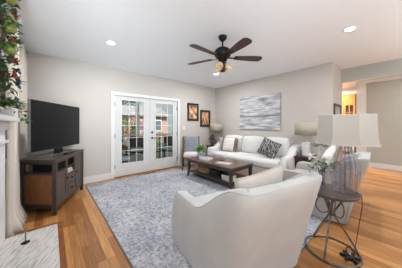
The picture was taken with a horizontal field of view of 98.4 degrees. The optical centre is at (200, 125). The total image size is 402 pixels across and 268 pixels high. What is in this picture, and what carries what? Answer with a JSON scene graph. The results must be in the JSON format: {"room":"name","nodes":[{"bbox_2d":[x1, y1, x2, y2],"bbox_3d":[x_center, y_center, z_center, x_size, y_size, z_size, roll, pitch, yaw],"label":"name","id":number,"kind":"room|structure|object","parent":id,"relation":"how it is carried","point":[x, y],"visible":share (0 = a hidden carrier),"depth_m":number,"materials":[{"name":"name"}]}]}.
{"room":"living room","nodes":[
{"label":"living room","id":0,"kind":"room"},
{"bbox_2d":[0,16,6,195],"bbox_3d":[-2.260,-0.050,1.804,0.140,2.740,3.685,0,0,-41],"label":"wall","id":1,"kind":"structure","parent":0,"point":[3,16],"depth_m":2.32,"materials":[{"name":"paint"}]},
{"bbox_2d":[0,50,6,163],"bbox_3d":[-2.824,-0.230,2.449,0.050,1.600,1.100,0,0,-41],"label":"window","id":2,"kind":"structure","parent":1,"relation":"in","point":[2,54],"depth_m":2.63,"materials":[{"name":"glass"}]},
{"bbox_2d":[0,0,27,103],"bbox_3d":[-1.830,-0.909,1.630,0.295,1.478,0.380,0,0,-41],"label":"floral garland","id":3,"kind":"object","parent":1,"relation":"hanging from","point":[10,25],"visible":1,"depth_m":1.63,"materials":[{"name":"green leaf"},{"name":"twig"},{"name":"red petal"}]},
{"bbox_3d":[-2.824,-1.340,2.615,0.066,0.024,1.670,0,0,-41],"label":"curtain rod","id":4,"kind":"object","parent":1,"relation":"attached to","visible":0},
{"bbox_2d":[5,7,27,236],"bbox_3d":[-2.381,-0.047,2.253,0.169,2.710,0.530,0,0,-41],"label":"curtain","id":5,"kind":"object","parent":4,"relation":"hanging from","point":[15,215],"visible":0.6,"depth_m":2.11,"materials":[{"name":"white fabric"}]},
{"bbox_2d":[18,38,27,171],"bbox_3d":[-3.088,-0.047,3.030,0.119,2.710,0.641,0,0,-41],"label":"curtain","id":6,"kind":"object","parent":4,"relation":"hanging from","point":[22,128],"visible":0.62,"depth_m":2.87,"materials":[{"name":"beige fabric"}]},
{"bbox_2d":[27,51,214,176],"bbox_3d":[-1.475,-0.050,5.011,5.522,2.740,0.140,0,0,-41],"label":"wall","id":7,"kind":"structure","parent":0,"point":[88,87],"depth_m":4.06,"materials":[{"name":"paint"}]},
{"bbox_2d":[83,173,110,183],"bbox_3d":[-2.813,1.245,3.749,1.568,0.150,0.018,0,0,-41],"label":"baseboard","id":8,"kind":"structure","parent":7,"relation":"attached to","point":[96,178],"depth_m":4.06,"materials":[{"name":"white wood"}]},
{"bbox_2d":[114,95,149,176],"bbox_3d":[-1.834,0.272,4.650,0.940,2.053,0.056,0,0,-41],"label":"door","id":9,"kind":"structure","parent":7,"relation":"in","point":[120,169],"depth_m":4.60,"materials":[{"name":"paint"}]},
{"bbox_2d":[111,91,179,178],"bbox_3d":[-1.495,0.240,4.979,2.030,2.160,0.162,0,0,-41],"label":"trim","id":10,"kind":"structure","parent":7,"relation":"attached to","point":[113,93],"depth_m":4.57,"materials":[{"name":"white wood"}]},
{"bbox_2d":[114,166,177,177],"bbox_3d":[-1.499,1.310,4.983,1.870,0.020,0.150,0,0,-41],"label":"trim","id":11,"kind":"structure","parent":7,"relation":"attached to","point":[174,166],"depth_m":4.81,"materials":[{"name":"brown wood"}]},
{"bbox_2d":[150,99,177,170],"bbox_3d":[-1.104,0.272,5.248,0.940,2.053,0.105,0,0,-41],"label":"door","id":12,"kind":"structure","parent":7,"relation":"in","point":[160,163],"depth_m":5.20,"materials":[{"name":"paint"}]},
{"bbox_2d":[187,103,198,120],"bbox_3d":[-0.269,-0.455,5.939,0.480,0.600,0.030,0,0,-41],"label":"framed picture","id":13,"kind":"object","parent":7,"relation":"attached to","point":[192,108],"visible":1,"depth_m":5.93},
{"bbox_2d":[189,105,196,117],"bbox_3d":[-0.272,-0.455,5.941,0.320,0.430,0.003,0,0,-41],"label":"print","id":14,"kind":"object","parent":13,"relation":"attached to","point":[192,108],"depth_m":5.94},
{"bbox_2d":[200,110,209,126],"bbox_3d":[0.158,-0.250,6.308,0.480,0.600,0.030,0,0,-41],"label":"framed picture","id":15,"kind":"object","parent":7,"relation":"attached to","point":[204,114],"visible":0.97,"depth_m":6.29},
{"bbox_2d":[202,112,208,123],"bbox_3d":[0.156,-0.250,6.311,0.320,0.430,0.003,0,0,-41],"label":"print","id":16,"kind":"object","parent":15,"relation":"attached to","point":[205,115],"depth_m":6.32},
{"bbox_2d":[1,0,401,87],"bbox_3d":[2.443,-1.470,2.525,13.400,0.100,9.025,0,0,-41],"label":"ceiling","id":17,"kind":"structure","parent":0,"point":[152,37],"depth_m":2.68,"materials":[{"name":"paint"}]},
{"bbox_2d":[105,40,116,44],"bbox_3d":[-1.548,-1.417,2.984,0.176,0.005,0.176,0,0,-41],"label":"recessed light","id":18,"kind":"object","parent":17,"relation":"in","point":[109,42],"visible":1,"depth_m":2.96,"materials":[{"name":"white plastic"}]},
{"bbox_2d":[188,34,261,72],"bbox_3d":[0.311,-1.135,2.736,1.200,0.569,1.252,0,0,-41],"label":"ceiling fan","id":19,"kind":"object","parent":17,"relation":"hanging from","point":[222,53],"visible":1,"depth_m":2.70,"materials":[{"name":"brown wood"}]},
{"bbox_2d":[342,26,357,31],"bbox_3d":[2.192,-1.417,2.556,0.176,0.005,0.176,0,0,-41],"label":"recessed light","id":20,"kind":"object","parent":17,"relation":"in","point":[351,28],"visible":1,"depth_m":2.56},
{"bbox_2d":[1,164,401,267],"bbox_3d":[2.443,1.370,2.525,13.400,0.100,9.025,0,0,-41],"label":"floor","id":21,"kind":"structure","parent":0,"point":[89,241],"depth_m":2.18,"materials":[{"name":"brown wood"}]},
{"bbox_2d":[0,114,20,250],"bbox_3d":[-1.660,0.618,1.354,0.180,1.405,1.900,0,0,-41],"label":"fireplace mantel","id":22,"kind":"object","parent":21,"relation":"on","point":[4,119],"visible":0.98,"depth_m":1.86,"materials":[{"name":"stone"}]},
{"bbox_2d":[0,114,20,121],"bbox_3d":[-1.660,-0.062,1.354,0.180,0.045,1.900,0,0,-41],"label":"mantel shelf","id":23,"kind":"object","parent":22,"relation":"attached to","point":[3,118],"depth_m":1.56,"materials":[{"name":"white wood"}]},
{"bbox_2d":[0,98,32,124],"bbox_3d":[-2.086,-0.150,1.907,0.346,0.292,0.553,0,0,-41],"label":"trailing plant","id":24,"kind":"object","parent":22,"relation":"on","point":[8,112],"visible":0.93,"depth_m":1.88,"materials":[{"name":"green plant"}]},
{"bbox_2d":[0,224,59,267],"bbox_3d":[-1.499,1.314,1.480,0.463,0.012,1.800,0,0,-41],"label":"hearth slab","id":25,"kind":"object","parent":21,"relation":"on","point":[42,251],"visible":1,"depth_m":1.81,"materials":[{"name":"stone"}]},
{"bbox_2d":[21,228,29,244],"bbox_3d":[-1.954,1.224,1.932,0.076,0.168,0.076,0,0,-41],"label":"stopper","id":26,"kind":"object","parent":25,"relation":"on","point":[25,229],"visible":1,"depth_m":1.93,"materials":[{"name":"black metal"}]},
{"bbox_2d":[6,221,67,267],"bbox_3d":[-1.497,1.313,1.515,0.513,0.013,1.850,0,0,-41],"label":"trim","id":27,"kind":"structure","parent":21,"relation":"on","point":[62,252],"depth_m":1.98,"materials":[{"name":"brown wood"}]},
{"bbox_2d":[19,149,83,215],"bbox_3d":[-2.524,0.910,3.044,0.548,0.820,1.241,0,0,-14],"label":"stand","id":28,"kind":"object","parent":21,"relation":"on","point":[49,183],"visible":0.95,"depth_m":2.57,"materials":[{"name":"brown wood"}]},
{"bbox_2d":[25,163,73,172],"bbox_3d":[-2.525,0.715,3.044,0.489,0.010,1.117,0,0,-14],"label":"shelf","id":29,"kind":"object","parent":28,"relation":"attached to","point":[63,168],"depth_m":2.71,"materials":[{"name":"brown wood"}]},
{"bbox_2d":[28,99,78,157],"bbox_3d":[-2.448,0.065,3.003,0.202,0.869,1.199,0,0,-7],"label":"television","id":30,"kind":"object","parent":28,"relation":"on","point":[55,126],"visible":1,"depth_m":2.80,"materials":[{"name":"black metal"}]},
{"bbox_2d":[86,166,326,267],"bbox_3d":[-0.224,1.315,3.223,2.753,0.010,3.806,0,0,-41],"label":"area rug","id":31,"kind":"object","parent":21,"relation":"on","point":[137,210],"visible":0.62,"depth_m":2.67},
{"bbox_2d":[182,136,199,170],"bbox_3d":[-0.303,0.835,5.351,0.556,0.954,0.648,0,0,-3],"label":"accent chair","id":32,"kind":"object","parent":31,"relation":"on","point":[191,143],"visible":0.79,"depth_m":5.55,"materials":[{"name":"blue fabric"}]},
{"bbox_2d":[187,155,252,188],"bbox_3d":[0.399,1.081,4.225,0.770,0.460,1.490,0,0,-41],"label":"coffee table","id":33,"kind":"object","parent":31,"relation":"on","point":[237,165],"visible":0.73,"depth_m":3.93,"materials":[{"name":"brown wood"}]},
{"bbox_2d":[193,145,205,157],"bbox_3d":[-0.018,0.681,4.514,0.425,0.338,0.420,0,0,-41],"label":"potted plant","id":34,"kind":"object","parent":33,"relation":"on","point":[200,148],"visible":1,"depth_m":4.46,"materials":[{"name":"green plant"}]},
{"bbox_2d":[197,164,209,172],"bbox_3d":[0.110,1.105,4.430,0.489,0.150,0.290,0,0,43],"label":"wicker basket","id":35,"kind":"object","parent":33,"relation":"on","point":[200,169],"visible":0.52,"depth_m":4.30,"materials":[{"name":"brown wicker"}]},
{"bbox_2d":[199,156,212,160],"bbox_3d":[0.124,0.825,4.337,0.280,0.050,0.200,0,0,43],"label":"tray","id":36,"kind":"object","parent":33,"relation":"on","point":[206,158],"visible":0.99,"depth_m":4.30,"materials":[{"name":"white ceramic"}]},
{"bbox_2d":[190,169,245,184],"bbox_3d":[0.399,1.193,4.225,0.670,0.025,1.390,0,0,-41],"label":"shelf","id":37,"kind":"object","parent":33,"relation":"attached to","point":[195,171],"depth_m":4.00,"materials":[{"name":"brown wood"}]},
{"bbox_2d":[209,168,227,176],"bbox_3d":[0.414,1.113,4.139,0.290,0.135,0.350,0,0,-41],"label":"storage box","id":38,"kind":"object","parent":33,"relation":"on","point":[212,171],"visible":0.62,"depth_m":4.01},
{"bbox_2d":[216,161,232,164],"bbox_3d":[0.509,0.845,3.877,0.340,0.010,0.220,0,0,37],"label":"magazine","id":39,"kind":"object","parent":33,"relation":"on","point":[219,162],"visible":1,"depth_m":3.83,"materials":[{"name":"white paper"}]},
{"bbox_3d":[0.598,1.160,3.742,0.180,0.040,0.261,0,0,-37],"label":"book","id":40,"kind":"object","parent":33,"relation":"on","visible":0},
{"bbox_3d":[0.598,1.119,3.742,0.181,0.040,0.261,0,0,-41],"label":"book","id":41,"kind":"object","parent":40,"relation":"on","visible":0},
{"bbox_2d":[221,173,235,177],"bbox_3d":[0.599,1.078,3.742,0.180,0.040,0.261,0,0,-45],"label":"book","id":42,"kind":"object","parent":41,"relation":"on","point":[223,174],"visible":0.76,"depth_m":3.73,"materials":[{"name":"white paper"}]},
{"bbox_2d":[171,173,321,267],"bbox_3d":[0.388,0.858,1.733,1.044,0.883,1.128,0,0,-29],"label":"armchair","id":43,"kind":"object","parent":31,"relation":"on","point":[265,226],"visible":0.95,"depth_m":1.30,"materials":[{"name":"beige fabric"}]},
{"bbox_2d":[194,189,232,203],"bbox_3d":[0.313,0.926,1.869,0.719,0.236,0.738,0,0,-29],"label":"seat cushion","id":44,"kind":"object","parent":43,"relation":"on","point":[203,199],"depth_m":1.99,"materials":[{"name":"beige fabric"}]},
{"bbox_2d":[234,163,284,188],"bbox_3d":[0.559,0.655,1.647,0.646,0.580,0.201,0,0,-23],"label":"throw pillow","id":45,"kind":"object","parent":43,"relation":"on","point":[273,175],"visible":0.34,"depth_m":1.55,"materials":[{"name":"white fabric"}]},
{"bbox_2d":[207,135,301,175],"bbox_3d":[1.374,0.808,4.915,0.977,1.000,2.524,0,0,-41],"label":"sofa","id":46,"kind":"object","parent":21,"relation":"on","point":[247,147],"visible":0.61,"depth_m":4.44,"materials":[{"name":"white fabric"}]},
{"bbox_2d":[219,137,222,148],"bbox_3d":[0.768,0.600,5.687,0.427,0.414,0.171,0,0,29],"label":"throw pillow","id":47,"kind":"object","parent":46,"relation":"on","point":[220,138],"visible":0.29,"depth_m":5.71,"materials":[{"name":"beige fabric"}]},
{"bbox_2d":[221,137,237,151],"bbox_3d":[0.879,0.590,5.360,0.222,0.450,0.566,0,0,-41],"label":"throw pillow","id":48,"kind":"object","parent":46,"relation":"on","point":[229,144],"visible":0.98,"depth_m":5.28,"materials":[{"name":"beige fabric"}]},
{"bbox_2d":[225,135,242,151],"bbox_3d":[1.061,0.585,5.577,0.332,0.555,0.700,0,0,-41],"label":"cushion","id":49,"kind":"object","parent":46,"relation":"on","point":[240,138],"depth_m":5.30,"materials":[{"name":"white fabric"}]},
{"bbox_2d":[212,151,280,168],"bbox_3d":[1.307,0.920,4.857,0.800,0.260,2.120,0,0,-41],"label":"seat cushion","id":50,"kind":"object","parent":46,"relation":"on","point":[259,161],"depth_m":4.42,"materials":[{"name":"white fabric"}]},
{"bbox_2d":[242,136,263,154],"bbox_3d":[1.522,0.585,5.043,0.332,0.555,0.700,0,0,-41],"label":"cushion","id":51,"kind":"object","parent":46,"relation":"on","point":[250,144],"depth_m":4.93,"materials":[{"name":"white fabric"}]},
{"bbox_2d":[257,137,281,158],"bbox_3d":[1.689,0.570,4.315,0.579,0.561,0.202,0,0,32],"label":"throw pillow","id":52,"kind":"object","parent":46,"relation":"on","point":[269,148],"visible":0.97,"depth_m":4.25,"materials":[{"name":"black fabric"}]},
{"bbox_2d":[267,137,292,157],"bbox_3d":[1.984,0.585,4.510,0.332,0.555,0.700,0,0,-41],"label":"cushion","id":53,"kind":"object","parent":46,"relation":"on","point":[286,143],"depth_m":4.29,"materials":[{"name":"white fabric"}]},
{"bbox_2d":[294,154,318,167],"bbox_3d":[2.423,1.000,3.852,0.536,0.640,0.500,0,0,-41],"label":"end table","id":54,"kind":"object","parent":21,"relation":"on","point":[298,158],"visible":0.16,"depth_m":3.79,"materials":[{"name":"brown wood"}]},
{"bbox_2d":[294,122,317,155],"bbox_3d":[2.385,0.294,3.939,0.470,0.770,0.470,0,0,-41],"label":"table lamp","id":55,"kind":"object","parent":54,"relation":"on","point":[301,128],"visible":0.91,"depth_m":3.80,"materials":[{"name":"beige fabric"}]},
{"bbox_2d":[312,143,328,156],"bbox_3d":[2.548,0.533,3.709,0.301,0.294,0.381,0,0,-41],"label":"succulent plant","id":56,"kind":"object","parent":54,"relation":"on","point":[319,152],"visible":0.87,"depth_m":3.69,"materials":[{"name":"green plant"}]},
{"bbox_2d":[282,151,370,223],"bbox_3d":[1.972,0.857,2.820,1.044,0.883,1.128,0,0,-45],"label":"armchair","id":57,"kind":"object","parent":21,"relation":"on","point":[364,157],"visible":0.55,"depth_m":2.31,"materials":[{"name":"fabric"}]},
{"bbox_2d":[294,169,316,172],"bbox_3d":[1.862,0.925,2.930,0.719,0.236,0.738,0,0,-45],"label":"seat cushion","id":58,"kind":"object","parent":57,"relation":"on","point":[300,170],"depth_m":3.14,"materials":[{"name":"fabric"}]},
{"bbox_2d":[317,146,335,172],"bbox_3d":[2.019,0.600,2.803,0.646,0.641,0.235,0,0,-33],"label":"throw pillow","id":59,"kind":"object","parent":57,"relation":"on","point":[331,150],"visible":0.27,"depth_m":2.69,"materials":[{"name":"white fabric"}]},
{"bbox_2d":[304,183,362,267],"bbox_3d":[1.374,0.999,1.829,0.492,0.638,0.492,0,0,-41],"label":"side table","id":60,"kind":"object","parent":21,"relation":"on","point":[328,193],"visible":0.91,"depth_m":1.76,"materials":[{"name":"metal"}]},
{"bbox_2d":[306,153,340,186],"bbox_3d":[1.376,0.496,1.953,0.332,0.368,0.347,0,0,-41],"label":"flower vase","id":61,"kind":"object","parent":60,"relation":"on","point":[317,159],"visible":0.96,"depth_m":1.92,"materials":[{"name":"clear glass"}]},
{"bbox_2d":[315,114,381,193],"bbox_3d":[1.488,0.282,1.795,0.502,0.795,0.502,0,0,38],"label":"table lamp","id":62,"kind":"object","parent":60,"relation":"on","point":[351,130],"visible":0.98,"depth_m":1.62,"materials":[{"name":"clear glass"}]},
{"bbox_2d":[353,195,362,255],"bbox_3d":[1.552,0.976,1.716,0.110,0.611,0.064,0,0,-41],"label":"lamp cord","id":63,"kind":"object","parent":60,"relation":"hanging from","point":[361,195],"visible":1,"depth_m":1.70,"materials":[{"name":"brown plastic"}]},
{"bbox_2d":[342,146,355,153],"bbox_3d":[4.677,0.830,5.523,0.440,0.980,0.440,0,0,-41],"label":"dining chair","id":64,"kind":"object","parent":21,"relation":"on","point":[348,151],"visible":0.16,"depth_m":5.36,"materials":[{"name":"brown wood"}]},
{"bbox_2d":[339,246,360,264],"bbox_3d":[1.470,1.257,1.650,0.151,0.123,0.295,0,0,2],"label":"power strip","id":65,"kind":"object","parent":21,"relation":"on","point":[348,256],"visible":1,"depth_m":1.70,"materials":[{"name":"black plastic"}]},
{"bbox_3d":[0.483,1.020,6.234,0.456,0.600,0.440,0,0,-41],"label":"end table","id":66,"kind":"object","parent":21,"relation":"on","visible":0},
{"bbox_2d":[210,123,221,145],"bbox_3d":[0.538,0.315,6.228,0.450,0.810,0.450,0,0,-41],"label":"table lamp","id":67,"kind":"object","parent":66,"relation":"on","point":[215,127],"visible":0.88,"depth_m":6.08,"materials":[{"name":"beige fabric"}]},
{"bbox_2d":[215,62,333,154],"bbox_3d":[1.809,-0.050,5.327,0.140,2.740,3.675,0,0,-41],"label":"wall","id":68,"kind":"structure","parent":0,"point":[307,94],"depth_m":4.60,"materials":[{"name":"paint"}]},
{"bbox_2d":[240,92,280,129],"bbox_3d":[1.738,-0.390,5.270,0.038,1.030,1.340,0,0,-41],"label":"painting","id":69,"kind":"object","parent":68,"relation":"attached to","point":[261,112],"visible":1,"depth_m":5.17,"materials":[{"name":"fabric"}]},
{"bbox_2d":[334,64,341,160],"bbox_3d":[3.324,-0.050,4.301,0.811,2.740,0.140,0,0,-41],"label":"wall","id":70,"kind":"structure","parent":0,"point":[337,71],"depth_m":4.17,"materials":[{"name":"paint"}]},
{"bbox_2d":[334,103,341,113],"bbox_3d":[3.260,-0.200,4.135,0.660,0.600,0.025,0,0,-41],"label":"framed picture","id":71,"kind":"object","parent":70,"relation":"attached to","point":[337,108],"visible":0.41,"depth_m":4.13},
{"bbox_2d":[335,106,339,113],"bbox_3d":[3.255,-0.200,4.141,0.560,0.500,0.010,0,0,-41],"label":"print","id":72,"kind":"object","parent":71,"relation":"attached to","point":[337,108],"depth_m":4.13},
{"bbox_2d":[342,87,355,157],"bbox_3d":[4.876,-0.050,7.387,0.100,2.740,4.400,0,0,-41],"label":"wall","id":73,"kind":"structure","parent":0,"point":[351,90],"depth_m":6.55,"materials":[{"name":"paint"}]},
{"bbox_2d":[342,93,355,113],"bbox_3d":[5.356,-0.630,6.480,0.340,1.000,0.660,0,0,-41],"label":"upper cabinet","id":74,"kind":"object","parent":73,"relation":"attached to","point":[348,100],"visible":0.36,"depth_m":6.24,"materials":[{"name":"yellow wood"}]},
{"bbox_2d":[341,58,401,82],"bbox_3d":[5.327,-1.255,2.497,0.140,0.330,5.210,0,0,-41],"label":"wall header","id":75,"kind":"structure","parent":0,"point":[391,67],"depth_m":3.98,"materials":[{"name":"beige paint"}]},
{"bbox_2d":[342,74,401,83],"bbox_3d":[5.327,-1.086,2.497,0.144,0.008,5.210,0,0,-41],"label":"trim","id":76,"kind":"structure","parent":75,"relation":"attached to","point":[396,74],"depth_m":4.01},
{"bbox_2d":[366,79,401,165],"bbox_3d":[6.924,-0.050,3.699,0.140,2.740,4.940,0,0,-41],"label":"wall","id":77,"kind":"structure","parent":0,"point":[383,98],"depth_m":5.17,"materials":[{"name":"paint"}]},
{"bbox_2d":[356,81,365,151],"bbox_3d":[5.234,-0.050,5.654,0.180,2.739,0.230,0,0,-41],"label":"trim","id":78,"kind":"structure","parent":77,"relation":"attached to","point":[360,86],"depth_m":5.61,"materials":[{"name":"beige paint"}]},
{"bbox_2d":[366,75,401,82],"bbox_3d":[6.852,-1.375,3.636,0.050,0.089,4.940,0,0,-41],"label":"trim","id":79,"kind":"structure","parent":77,"relation":"attached to","point":[394,77],"depth_m":5.18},
{"bbox_2d":[368,163,401,171],"bbox_3d":[6.864,1.245,3.647,0.018,0.150,4.940,0,0,-41],"label":"baseboard","id":80,"kind":"structure","parent":77,"relation":"attached to","point":[372,165],"depth_m":5.19,"materials":[{"name":"white wood"}]},
{"label":"outside","id":81,"kind":"structure","parent":0,"visible":0},
{"bbox_2d":[127,134,170,155],"bbox_3d":[-10.920,1.595,15.691,32.000,0.150,21.975,0,0,-41],"label":"ground","id":82,"kind":"structure","parent":81,"point":[167,134],"depth_m":10.74,"materials":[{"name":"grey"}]},
{"bbox_2d":[122,118,134,152],"bbox_3d":[-3.994,0.530,8.827,1.785,2.161,1.709,0,0,-41],"label":"shrub","id":83,"kind":"object","parent":82,"relation":"on","point":[126,119],"visible":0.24,"depth_m":8.64,"materials":[{"name":"green plant"}]},
{"bbox_2d":[122,100,140,105],"bbox_3d":[-9.506,-2.786,20.993,5.053,8.616,5.277,0,0,-41],"label":"tree","id":84,"kind":"object","parent":82,"relation":"on","point":[123,101],"visible":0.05,"depth_m":20.27,"materials":[{"name":"green plant"}]},
{"bbox_2d":[126,118,142,138],"bbox_3d":[-4.167,0.483,11.320,1.494,2.132,1.496,0,0,-41],"label":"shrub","id":85,"kind":"object","parent":82,"relation":"on","point":[130,118],"visible":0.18,"depth_m":11.17,"materials":[{"name":"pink plant"}]},
{"bbox_2d":[122,105,170,144],"bbox_3d":[-6.605,-0.130,15.440,6.400,3.300,4.600,0,0,-41],"label":"house","id":86,"kind":"structure","parent":82,"relation":"on","point":[130,110],"depth_m":15.15,"materials":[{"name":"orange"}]},
{"bbox_2d":[156,132,165,151],"bbox_3d":[-2.439,0.968,9.801,1.495,1.220,1.488,0,0,-41],"label":"shrub","id":87,"kind":"object","parent":82,"relation":"on","point":[157,132],"visible":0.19,"depth_m":9.79,"materials":[{"name":"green plant"}]},
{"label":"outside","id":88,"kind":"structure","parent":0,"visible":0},
{"bbox_2d":[128,152,171,161],"bbox_3d":[-1.894,1.435,6.855,9.100,0.170,3.200,0,0,-41],"label":"floor","id":89,"kind":"structure","parent":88,"point":[167,154],"depth_m":7.52,"materials":[{"name":"grey"}]},
{"bbox_2d":[122,147,127,155],"bbox_3d":[-2.751,0.890,5.553,0.560,0.920,0.600,0,0,9],"label":"patio chair","id":90,"kind":"object","parent":89,"relation":"on","point":[124,153],"visible":0.12,"depth_m":5.71,"materials":[{"name":"wicker"}]},
{"bbox_2d":[122,156,129,162],"bbox_3d":[-2.273,1.130,5.107,0.360,0.440,0.360,0,0,-41],"label":"planter","id":91,"kind":"object","parent":89,"relation":"on","point":[125,159],"visible":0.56,"depth_m":5.00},
{"bbox_2d":[122,134,135,153],"bbox_3d":[-3.707,0.840,7.271,1.920,0.860,0.080,0,0,-41],"label":"porch railing","id":92,"kind":"object","parent":89,"relation":"on","point":[130,135],"visible":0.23,"depth_m":7.65,"materials":[{"name":"white wood"}]},
{"bbox_2d":[128,136,142,160],"bbox_3d":[-2.397,0.890,6.520,0.600,0.920,0.560,0,0,-21],"label":"patio chair","id":93,"kind":"object","parent":89,"relation":"on","point":[132,146],"visible":0.59,"depth_m":6.67,"materials":[{"name":"wicker"}]},
{"bbox_2d":[130,147,142,151],"bbox_3d":[-2.394,0.905,6.510,0.460,0.138,0.460,0,0,-21],"label":"cushion","id":94,"kind":"object","parent":93,"relation":"on","point":[132,149],"depth_m":6.35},
{"bbox_2d":[135,101,139,154],"bbox_3d":[-2.913,0.025,7.957,0.200,2.650,0.200,0,0,-41],"label":"porch post","id":95,"kind":"object","parent":89,"relation":"on","point":[138,103],"visible":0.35,"depth_m":7.92,"materials":[{"name":"white wood"}]},
{"bbox_2d":[140,133,171,150],"bbox_3d":[-2.119,0.840,8.644,1.920,0.860,0.080,0,0,-41],"label":"porch railing","id":96,"kind":"object","parent":89,"relation":"on","point":[163,134],"visible":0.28,"depth_m":8.78,"materials":[{"name":"white wood"}]},
{"bbox_2d":[159,136,171,157],"bbox_3d":[-1.303,0.890,6.936,0.600,0.920,0.560,0,0,9],"label":"patio chair","id":97,"kind":"object","parent":89,"relation":"on","point":[167,139],"visible":0.53,"depth_m":7.17,"materials":[{"name":"wicker"}]},
{"bbox_2d":[162,146,171,149],"bbox_3d":[-1.305,0.905,6.926,0.460,0.138,0.460,0,0,9],"label":"cushion","id":98,"kind":"object","parent":97,"relation":"on","point":[165,147],"depth_m":6.71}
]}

